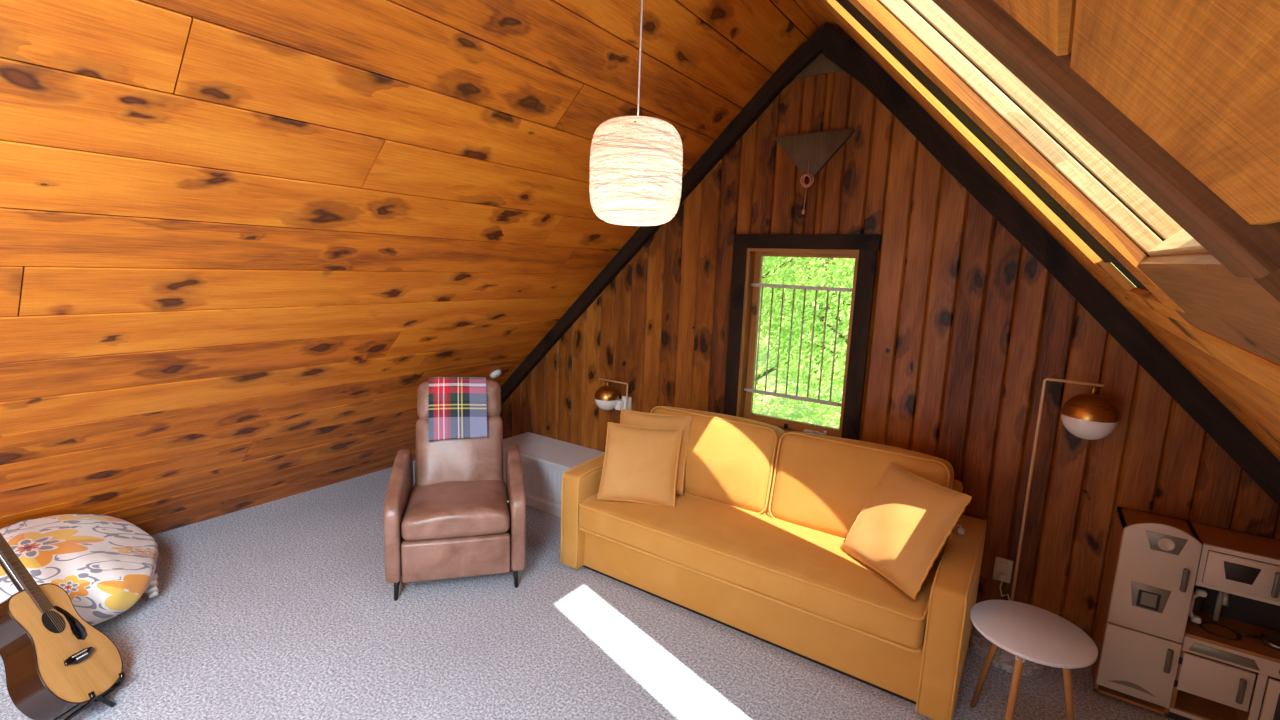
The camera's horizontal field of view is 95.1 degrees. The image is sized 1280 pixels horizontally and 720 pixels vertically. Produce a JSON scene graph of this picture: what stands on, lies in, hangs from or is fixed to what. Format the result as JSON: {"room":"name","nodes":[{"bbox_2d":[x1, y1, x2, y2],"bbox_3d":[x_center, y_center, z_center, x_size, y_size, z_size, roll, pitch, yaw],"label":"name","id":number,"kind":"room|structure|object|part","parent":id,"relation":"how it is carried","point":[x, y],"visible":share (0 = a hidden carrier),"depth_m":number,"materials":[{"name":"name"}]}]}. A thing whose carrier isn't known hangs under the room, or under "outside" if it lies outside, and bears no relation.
{"room":"attic living room","nodes":[
{"label":"attic living room","id":0,"kind":"room"},
{"bbox_2d":[0,0,818,535],"bbox_3d":[-1.977,-0.161,1.932,3.135,3.004,5.533,8,11,34],"label":"ceiling","id":1,"kind":"structure","parent":0,"point":[240,240],"depth_m":2.30,"materials":[{"name":"brown wood"}]},
{"bbox_2d":[490,369,501,377],"bbox_3d":[-1.090,0.104,4.426,0.076,0.074,0.092,7,10,28],"label":"sensor","id":2,"kind":"object","parent":1,"relation":"attached to","point":[496,373],"visible":1,"depth_m":4.39,"materials":[{"name":"white plastic"}]},
{"bbox_2d":[589,0,682,225],"bbox_3d":[0.000,-0.999,1.938,0.316,1.080,0.317,8,11,34],"label":"pendant lamp","id":3,"kind":"object","parent":1,"relation":"hanging from","point":[630,184],"visible":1,"depth_m":1.87,"materials":[{"name":"beige paper"}]},
{"bbox_3d":[-0.014,-0.635,1.997,0.314,0.342,0.314,8,11,34],"label":"lamp shade","id":4,"kind":"part","parent":3,"relation":"part of","materials":[{"name":"white paper"}]},
{"bbox_3d":[0.004,-1.098,1.922,0.005,0.879,0.005,4,9,12],"label":"cord","id":5,"kind":"part","parent":3,"relation":"part of","materials":[{"name":"white plastic"}]},
{"bbox_2d":[0,461,1174,719],"bbox_3d":[-0.750,1.534,1.306,6.515,0.060,5.737,8,11,34],"label":"floor","id":6,"kind":"structure","parent":0,"point":[286,608],"depth_m":2.60,"materials":[{"name":"grey carpet"}]},
{"bbox_2d":[0,514,158,625],"bbox_3d":[-2.826,0.980,2.650,0.987,0.450,0.847,-5,12,-37],"label":"floor cushion","id":7,"kind":"object","parent":6,"relation":"on","point":[104,564],"visible":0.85,"depth_m":2.61,"materials":[{"name":"fabric"}]},
{"bbox_2d":[64,671,125,719],"bbox_3d":[-2.212,1.007,2.112,0.522,0.655,0.224,1,9,-6],"label":"guitar stand","id":8,"kind":"object","parent":6,"relation":"on","point":[92,696],"visible":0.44,"depth_m":2.19,"materials":[{"name":"black plastic"}]},
{"bbox_2d":[0,533,122,719],"bbox_3d":[-2.263,0.865,2.099,0.579,0.878,0.397,1,9,-6],"label":"acoustic guitar","id":9,"kind":"object","parent":8,"relation":"on","point":[52,657],"visible":0.98,"depth_m":2.10,"materials":[{"name":"brown wood"}]},
{"bbox_3d":[-2.058,1.211,2.085,0.204,0.177,0.075,3,9,7],"label":"cradle arm","id":10,"kind":"part","parent":8,"relation":"part of","materials":[{"name":"black plastic"}]},
{"bbox_3d":[-2.065,1.211,2.160,0.192,0.203,0.016,-2,10,-22],"label":"leg","id":11,"kind":"part","parent":8,"relation":"part of","materials":[{"name":"black plastic"}]},
{"bbox_3d":[-2.090,1.214,2.212,0.216,0.224,0.057,-7,13,-43],"label":"cradle arm","id":12,"kind":"part","parent":8,"relation":"part of","materials":[{"name":"black plastic"}]},
{"bbox_2d":[383,380,525,600],"bbox_3d":[-1.030,0.662,3.334,0.690,0.995,0.831,0,10,-15],"label":"recliner","id":13,"kind":"object","parent":6,"relation":"on","point":[459,518],"visible":0.92,"depth_m":3.06,"materials":[{"name":"brown leather"}]},
{"bbox_3d":[-1.231,1.150,2.969,0.034,0.133,0.036,0,10,-15],"label":"leg","id":14,"kind":"part","parent":13,"relation":"part of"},
{"bbox_3d":[-1.316,0.811,3.214,0.073,0.515,0.698,0,10,-15],"label":"armrest","id":15,"kind":"part","parent":13,"relation":"part of","materials":[{"name":"brown leather"}]},
{"bbox_3d":[-1.000,0.795,3.225,0.535,0.153,0.564,0,10,-15],"label":"seat","id":16,"kind":"part","parent":13,"relation":"part of","materials":[{"name":"brown leather"}]},
{"bbox_2d":[426,377,488,441],"bbox_3d":[-1.092,0.273,3.531,0.351,0.342,0.340,0,10,-15],"label":"plaid blanket","id":17,"kind":"object","parent":13,"relation":"on","point":[457,407],"visible":1,"depth_m":3.43,"materials":[{"name":"multicoloured fabric"}]},
{"bbox_3d":[-1.079,0.567,3.513,0.500,0.457,0.302,0,10,-15],"label":"backrest","id":18,"kind":"part","parent":13,"relation":"part of","materials":[{"name":"brown leather"}]},
{"bbox_3d":[-0.666,1.147,3.122,0.034,0.133,0.036,0,10,-15],"label":"leg","id":19,"kind":"part","parent":13,"relation":"part of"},
{"bbox_3d":[-0.721,0.807,3.376,0.073,0.515,0.698,0,10,-15],"label":"armrest","id":20,"kind":"part","parent":13,"relation":"part of","materials":[{"name":"brown leather"}]},
{"bbox_2d":[503,432,604,516],"bbox_3d":[-0.562,0.848,4.223,1.100,0.376,0.409,8,11,34],"label":"storage bench","id":21,"kind":"object","parent":6,"relation":"on","point":[545,460],"visible":0.36,"depth_m":4.14,"materials":[{"name":"white paint"}]},
{"bbox_3d":[-0.855,0.836,4.227,0.439,0.218,0.006,8,11,34],"label":"beadboard panel","id":22,"kind":"part","parent":21,"relation":"part of","materials":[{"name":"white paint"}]},
{"bbox_3d":[-0.647,0.843,4.078,1.080,0.277,0.016,8,11,34],"label":"frame","id":23,"kind":"part","parent":21,"relation":"part of","materials":[{"name":"white paint"}]},
{"bbox_3d":[-0.663,1.017,4.100,1.090,0.075,0.036,8,11,34],"label":"baseboard","id":24,"kind":"part","parent":21,"relation":"part of","materials":[{"name":"white paint"}]},
{"bbox_3d":[-0.436,0.897,3.943,0.439,0.218,0.006,8,11,34],"label":"beadboard panel","id":25,"kind":"part","parent":21,"relation":"part of","materials":[{"name":"white paint"}]},
{"bbox_2d":[560,406,986,719],"bbox_3d":[0.603,0.814,3.039,2.006,0.909,0.840,8,11,34],"label":"sofa","id":26,"kind":"object","parent":6,"relation":"on","point":[756,532],"visible":0.82,"depth_m":2.78,"materials":[{"name":"yellow fabric"}]},
{"bbox_3d":[-0.166,0.852,3.592,0.136,0.577,0.808,8,11,34],"label":"armrest","id":27,"kind":"part","parent":26,"relation":"part of","materials":[{"name":"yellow fabric"}]},
{"bbox_2d":[597,422,682,506],"bbox_3d":[0.001,0.573,3.224,0.433,0.396,0.228,4,9,13],"label":"throw pillow","id":28,"kind":"object","parent":26,"relation":"on","point":[640,464],"visible":1,"depth_m":3.17,"materials":[{"name":"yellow fabric"}]},
{"bbox_2d":[620,409,691,494],"bbox_3d":[0.062,0.518,3.357,0.453,0.432,0.194,6,10,22],"label":"throw pillow","id":29,"kind":"object","parent":26,"relation":"on","point":[627,417],"visible":0.4,"depth_m":3.31,"materials":[{"name":"yellow fabric"}]},
{"bbox_2d":[653,406,784,512],"bbox_3d":[0.403,0.549,3.341,0.808,0.497,0.283,8,11,34],"label":"cushion","id":30,"kind":"object","parent":26,"relation":"on","point":[732,462],"depth_m":3.16,"materials":[{"name":"yellow fabric"}]},
{"bbox_2d":[579,493,944,648],"bbox_3d":[0.571,0.903,3.012,1.728,0.178,0.741,8,11,34],"label":"seat cushion","id":31,"kind":"object","parent":26,"relation":"on","point":[802,567],"depth_m":2.70,"materials":[{"name":"yellow fabric"}]},
{"bbox_2d":[771,432,953,560],"bbox_3d":[1.069,0.647,2.890,0.808,0.497,0.283,8,11,34],"label":"cushion","id":32,"kind":"object","parent":26,"relation":"on","point":[820,484],"depth_m":2.85,"materials":[{"name":"yellow fabric"}]},
{"bbox_2d":[840,462,971,599],"bbox_3d":[1.128,0.712,2.530,0.270,0.410,0.440,-1,10,-21],"label":"throw pillow","id":33,"kind":"object","parent":26,"relation":"on","point":[907,519],"visible":1,"depth_m":2.44,"materials":[{"name":"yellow fabric"}]},
{"bbox_3d":[1.371,1.078,2.551,0.136,0.577,0.808,8,11,34],"label":"armrest","id":34,"kind":"part","parent":26,"relation":"part of","materials":[{"name":"yellow fabric"}]},
{"bbox_3d":[0.802,0.828,3.337,1.760,0.700,0.130,8,11,34],"label":"frame","id":35,"kind":"part","parent":26,"relation":"part of","materials":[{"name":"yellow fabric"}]},
{"bbox_2d":[955,525,964,534],"bbox_3d":[1.434,0.761,2.633,0.046,0.020,0.088,2,9,-1],"label":"switch","id":36,"kind":"object","parent":26,"relation":"on","point":[960,530],"visible":0.97,"depth_m":2.60,"materials":[{"name":"white plastic"}]},
{"bbox_2d":[970,600,1097,719],"bbox_3d":[1.405,1.209,2.154,0.386,0.475,0.393,8,11,34],"label":"side table","id":37,"kind":"object","parent":6,"relation":"on","point":[1035,634],"visible":1,"depth_m":2.10,"materials":[{"name":"white laminate"}]},
{"bbox_3d":[1.372,1.191,2.300,0.026,0.462,0.110,0,9,-12],"label":"leg","id":38,"kind":"part","parent":37,"relation":"part of","materials":[{"name":"brown wood"}]},
{"bbox_3d":[1.300,1.227,2.057,0.110,0.462,0.026,-6,12,-41],"label":"leg","id":39,"kind":"part","parent":37,"relation":"part of","materials":[{"name":"brown wood"}]},
{"bbox_3d":[1.549,1.227,2.118,0.110,0.462,0.026,5,10,18],"label":"leg","id":40,"kind":"part","parent":37,"relation":"part of","materials":[{"name":"brown wood"}]},
{"bbox_2d":[969,378,1119,675],"bbox_3d":[1.773,0.728,2.591,0.411,1.308,0.306,8,11,34],"label":"floor lamp","id":41,"kind":"object","parent":6,"relation":"on","point":[1088,416],"visible":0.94,"depth_m":2.46,"materials":[{"name":"gold metal"}]},
{"bbox_3d":[1.879,0.285,2.458,0.193,0.096,0.193,8,11,34],"label":"lamp shade","id":42,"kind":"part","parent":41,"relation":"part of","materials":[{"name":"white glass"}]},
{"bbox_2d":[1091,386,1096,393],"bbox_3d":[1.885,0.127,2.432,0.015,0.043,0.016,8,11,34],"label":"socket","id":43,"kind":"object","parent":41,"relation":"attached to","point":[1093,391],"depth_m":2.43,"materials":[{"name":"gold metal"}]},
{"bbox_2d":[1091,506,1279,719],"bbox_3d":[2.289,1.051,2.300,0.720,0.803,0.298,8,11,34],"label":"play kitchen","id":44,"kind":"object","parent":6,"relation":"on","point":[1143,636],"visible":1,"depth_m":2.30,"materials":[{"name":"white wood"}]},
{"bbox_2d":[1110,680,1154,696],"bbox_3d":[2.001,1.327,2.384,0.150,0.026,0.002,8,11,34],"label":"vent","id":45,"kind":"object","parent":44,"relation":"attached to","point":[1137,687],"depth_m":2.38,"materials":[{"name":"grey metal"}]},
{"bbox_3d":[2.015,1.234,2.371,0.231,0.279,0.014,8,11,34],"label":"freezer door","id":46,"kind":"part","parent":44,"relation":"part of","materials":[{"name":"white wood"}]},
{"bbox_2d":[1091,506,1202,715],"bbox_3d":[2.091,1.011,2.434,0.235,0.783,0.298,8,11,34],"label":"fridge","id":47,"kind":"object","parent":44,"relation":"in","point":[1142,636],"depth_m":2.34,"materials":[{"name":"white wood"}]},
{"bbox_3d":[2.075,1.181,2.300,0.018,0.100,0.025,8,11,34],"label":"handle","id":48,"kind":"part","parent":44,"relation":"part of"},
{"bbox_2d":[1187,587,1206,623],"bbox_3d":[2.220,0.980,2.344,0.050,0.150,0.060,8,11,34],"label":"phone","id":49,"kind":"object","parent":44,"relation":"on","point":[1198,593],"visible":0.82,"depth_m":2.33,"materials":[{"name":"white plastic"}]},
{"bbox_3d":[2.201,1.231,2.242,0.201,0.156,0.014,8,11,34],"label":"cupboard door","id":50,"kind":"part","parent":44,"relation":"part of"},
{"bbox_3d":[2.217,1.283,2.253,0.237,0.269,0.015,8,11,34],"label":"frame","id":51,"kind":"part","parent":44,"relation":"part of","materials":[{"name":"white wood"}]},
{"bbox_2d":[1198,621,1241,640],"bbox_3d":[2.279,1.069,2.303,0.124,0.016,0.124,8,11,34],"label":"sink","id":52,"kind":"object","parent":44,"relation":"in","point":[1213,629],"depth_m":2.30,"materials":[{"name":"wood"}]},
{"bbox_2d":[1213,591,1228,620],"bbox_3d":[2.321,0.984,2.337,0.017,0.153,0.086,8,11,34],"label":"faucet","id":53,"kind":"object","parent":44,"relation":"on","point":[1223,597],"depth_m":2.36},
{"bbox_2d":[1189,643,1259,670],"bbox_3d":[2.218,1.123,2.222,0.196,0.036,0.003,8,11,34],"label":"grille","id":54,"kind":"object","parent":44,"relation":"attached to","point":[1213,651],"depth_m":2.22,"materials":[{"name":"grey metal"}]},
{"bbox_2d":[1184,611,1279,662],"bbox_3d":[2.397,1.085,2.254,0.483,0.014,0.260,8,11,34],"label":"countertop","id":55,"kind":"structure","parent":44,"relation":"on","point":[1247,645],"depth_m":2.27,"materials":[{"name":"brown wood"}]},
{"bbox_2d":[1190,522,1279,580],"bbox_3d":[2.407,0.897,2.228,0.483,0.366,0.248,8,11,34],"label":"cabinet","id":56,"kind":"object","parent":44,"relation":"attached to","point":[1214,539],"depth_m":2.24,"materials":[{"name":"white wood"}]},
{"bbox_3d":[2.338,0.810,2.107,0.483,0.168,0.014,8,11,34],"label":"shelf frame","id":57,"kind":"part","parent":44,"relation":"part of","materials":[{"name":"white wood"}]},
{"bbox_3d":[2.231,0.797,2.165,0.205,0.130,0.010,8,11,34],"label":"microwave door","id":58,"kind":"part","parent":44,"relation":"part of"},
{"bbox_3d":[2.246,1.236,2.189,0.018,0.100,0.025,8,11,34],"label":"handle","id":59,"kind":"part","parent":44,"relation":"part of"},
{"bbox_2d":[1239,632,1279,651],"bbox_3d":[2.388,1.064,2.232,0.163,0.033,0.100,8,11,34],"label":"pan","id":60,"kind":"object","parent":44,"relation":"on","point":[1272,641],"visible":1,"depth_m":2.24,"materials":[{"name":"metal"}]},
{"bbox_3d":[2.339,1.054,2.241,0.073,0.021,0.014,4,9,9],"label":"handle","id":61,"kind":"part","parent":60,"relation":"part of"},
{"bbox_3d":[2.409,1.307,2.107,0.239,0.244,0.014,8,11,34],"label":"oven door","id":62,"kind":"part","parent":44,"relation":"part of","materials":[{"name":"white wood"}]},
{"bbox_3d":[2.285,0.807,2.103,0.018,0.097,0.025,8,11,34],"label":"handle","id":63,"kind":"part","parent":44,"relation":"part of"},
{"bbox_2d":[676,0,814,71],"bbox_3d":[-1.990,-0.240,1.930,3.448,3.310,5.737,8,11,34],"label":"roof","id":64,"kind":"structure","parent":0,"point":[676,0],"depth_m":2.88,"materials":[{"name":"brown wood"}]},
{"bbox_2d":[795,0,836,27],"bbox_3d":[-0.589,-1.482,0.784,0.300,0.100,5.737,8,11,34],"label":"ceiling","id":65,"kind":"structure","parent":0,"point":[813,9],"depth_m":2.90,"materials":[{"name":"brown wood"}]},
{"bbox_2d":[499,24,1279,704],"bbox_3d":[0.881,-0.317,3.387,6.300,3.150,0.120,8,11,34],"label":"wall","id":66,"kind":"structure","parent":0,"point":[660,328],"depth_m":2.91,"materials":[{"name":"brown wood"}]},
{"bbox_2d":[594,378,631,410],"bbox_3d":[-0.195,0.314,4.058,0.263,0.350,0.176,8,11,34],"label":"wall sconce","id":67,"kind":"object","parent":66,"relation":"attached to","point":[607,397],"visible":0.83,"depth_m":4.02,"materials":[{"name":"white metal"}]},
{"bbox_3d":[-0.231,0.307,4.082,0.173,0.087,0.173,8,11,34],"label":"lamp shade","id":68,"kind":"part","parent":67,"relation":"part of","materials":[{"name":"white glass"}]},
{"bbox_3d":[-0.117,0.328,4.054,0.102,0.150,0.070,8,11,34],"label":"wall plate","id":69,"kind":"part","parent":67,"relation":"part of","materials":[{"name":"white plastic"}]},
{"bbox_2d":[501,24,824,404],"bbox_3d":[-0.363,-0.422,4.132,3.100,3.040,0.056,8,11,34],"label":"trim","id":70,"kind":"structure","parent":66,"relation":"attached to","point":[812,48],"depth_m":3.54,"materials":[{"name":"black wood"}]},
{"bbox_2d":[723,234,880,439],"bbox_3d":[0.915,-0.099,3.386,0.820,1.222,0.170,8,11,34],"label":"window","id":71,"kind":"structure","parent":66,"relation":"in","point":[749,251],"depth_m":3.33,"materials":[{"name":"dark stained wood"},{"name":"clear glass"}]},
{"bbox_2d":[744,283,851,406],"bbox_3d":[0.894,-0.098,3.365,0.590,0.655,0.018,8,11,34],"label":"guard","id":72,"kind":"object","parent":71,"relation":"attached to","point":[772,286],"visible":0.91,"depth_m":3.35,"materials":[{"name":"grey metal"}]},
{"bbox_3d":[0.882,0.215,3.416,0.590,0.020,0.018,8,11,34],"label":"rail","id":73,"kind":"part","parent":72,"relation":"part of","materials":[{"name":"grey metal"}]},
{"bbox_3d":[0.905,-0.411,3.314,0.590,0.020,0.018,8,11,34],"label":"rail","id":74,"kind":"part","parent":72,"relation":"part of","materials":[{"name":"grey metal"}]},
{"bbox_3d":[1.009,0.407,3.351,0.053,0.042,0.156,-4,11,-35],"label":"crank handle","id":75,"kind":"part","parent":71,"relation":"part of","materials":[{"name":"white plastic"}]},
{"bbox_2d":[775,128,854,176],"bbox_3d":[0.925,-1.108,3.156,0.426,0.227,0.029,8,11,34],"label":"plaque","id":76,"kind":"object","parent":66,"relation":"attached to","point":[819,148],"visible":0.99,"depth_m":3.14,"materials":[{"name":"brown wood"}]},
{"bbox_2d":[800,159,813,213],"bbox_3d":[0.900,-0.938,3.167,0.075,0.293,0.028,8,11,34],"label":"charm","id":77,"kind":"object","parent":76,"relation":"hanging from","point":[803,184],"visible":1,"depth_m":3.16,"materials":[{"name":"brown wood"}]},
{"bbox_2d":[794,52,843,78],"bbox_3d":[0.954,-1.607,3.079,0.447,0.203,0.011,8,11,34],"label":"gable panel","id":78,"kind":"object","parent":66,"relation":"attached to","point":[821,65],"visible":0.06,"depth_m":3.08,"materials":[{"name":"brown wood"}]},
{"bbox_2d":[993,556,1012,582],"bbox_3d":[1.775,1.028,2.865,0.074,0.118,0.011,8,11,34],"label":"wall outlet","id":79,"kind":"object","parent":66,"relation":"attached to","point":[1001,565],"visible":0.88,"depth_m":2.86,"materials":[{"name":"beige plastic"}]},
{"bbox_2d":[999,561,1007,568],"bbox_3d":[1.774,1.002,2.858,0.034,0.030,0.005,8,11,34],"label":"socket","id":80,"kind":"object","parent":79,"relation":"attached to","point":[1002,564],"depth_m":2.86,"materials":[{"name":"beige plastic"}]},
{"bbox_2d":[999,573,1009,600],"bbox_3d":[1.769,1.175,2.842,0.044,0.261,0.086,-2,10,-24],"label":"power cord","id":81,"kind":"object","parent":66,"relation":"attached to","point":[1003,577],"visible":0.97,"depth_m":2.84,"materials":[{"name":"white plastic"}]},
{"bbox_2d":[823,22,1279,506],"bbox_3d":[2.099,-0.041,2.460,2.899,3.074,0.066,8,11,34],"label":"trim","id":82,"kind":"structure","parent":66,"relation":"attached to","point":[1225,429],"depth_m":2.54,"materials":[{"name":"black wood"}]},
{"bbox_2d":[1194,550,1279,631],"bbox_3d":[2.475,0.885,2.325,0.483,0.364,0.010,8,11,34],"label":"backsplash","id":83,"kind":"structure","parent":66,"relation":"attached to","point":[1239,608],"depth_m":2.36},
{"bbox_2d":[817,0,1279,460],"bbox_3d":[0.524,0.182,0.234,2.981,3.193,5.535,8,11,34],"label":"ceiling","id":84,"kind":"structure","parent":0,"point":[1200,78],"depth_m":0.29,"materials":[{"name":"orange wood"}]},
{"bbox_2d":[836,0,1158,262],"bbox_3d":[0.513,-0.975,1.378,1.413,1.450,0.354,8,11,34],"label":"trim","id":85,"kind":"structure","parent":84,"relation":"attached to","point":[1047,199],"depth_m":1.25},
{"bbox_2d":[877,0,1207,255],"bbox_3d":[-0.125,-0.697,0.299,1.293,1.345,3.839,8,11,34],"label":"trim","id":86,"kind":"structure","parent":84,"relation":"attached to","point":[1176,240],"depth_m":0.93,"materials":[{"name":"brown wood"}]},
{"bbox_2d":[932,0,1279,364],"bbox_3d":[0.127,-0.793,0.862,1.414,1.458,0.850,8,11,34],"label":"trim","id":87,"kind":"structure","parent":84,"relation":"attached to","point":[1230,292],"depth_m":0.35,"materials":[{"name":"brown wood"}]},
{"bbox_2d":[1112,237,1162,290],"bbox_3d":[1.099,0.898,-0.070,1.869,1.992,5.535,8,11,34],"label":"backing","id":88,"kind":"object","parent":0,"point":[1119,266],"visible":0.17,"depth_m":1.41,"materials":[{"name":"black"}]},
{"label":"outside","id":89,"kind":"structure","parent":0,"visible":0},
{"bbox_2d":[752,258,1135,428],"bbox_3d":[9.162,-1.755,22.123,50.000,6.018,38.400,8,11,34],"label":"ground","id":90,"kind":"structure","parent":89,"point":[798,410],"depth_m":16.07,"materials":[{"name":"green plant"}]},
{"bbox_2d":[762,256,838,319],"bbox_3d":[3.022,-3.628,18.749,6.257,7.841,6.622,-6,13,-43],"label":"broadleaf tree","id":91,"kind":"object","parent":90,"relation":"on","point":[766,256],"visible":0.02,"depth_m":18.16,"materials":[{"name":"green plant"}]},
{"bbox_2d":[752,256,853,426],"bbox_3d":[2.101,-0.987,12.242,3.859,6.642,4.925,-4,11,-32],"label":"broadleaf tree","id":92,"kind":"object","parent":90,"relation":"on","point":[777,272],"visible":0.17,"depth_m":11.71,"materials":[{"name":"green plant"}]},
{"bbox_2d":[760,256,852,384],"bbox_3d":[5.062,-2.763,15.187,5.258,7.825,5.255,7,10,28],"label":"broadleaf tree","id":93,"kind":"object","parent":90,"relation":"on","point":[816,259],"visible":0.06,"depth_m":15.69,"materials":[{"name":"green plant"}]},
{"bbox_2d":[762,256,854,423],"bbox_3d":[4.484,-0.985,12.216,5.671,6.424,4.878,0,9,-12],"label":"broadleaf tree","id":94,"kind":"object","parent":90,"relation":"on","point":[838,265],"visible":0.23,"depth_m":11.71,"materials":[{"name":"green plant"}]},
{"bbox_2d":[765,257,854,320],"bbox_3d":[7.639,-5.597,22.631,8.243,8.829,6.004,-4,11,-33],"label":"broadleaf tree","id":95,"kind":"object","parent":90,"relation":"on","point":[765,257],"visible":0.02,"depth_m":22.11,"materials":[{"name":"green plant"}]}
]}

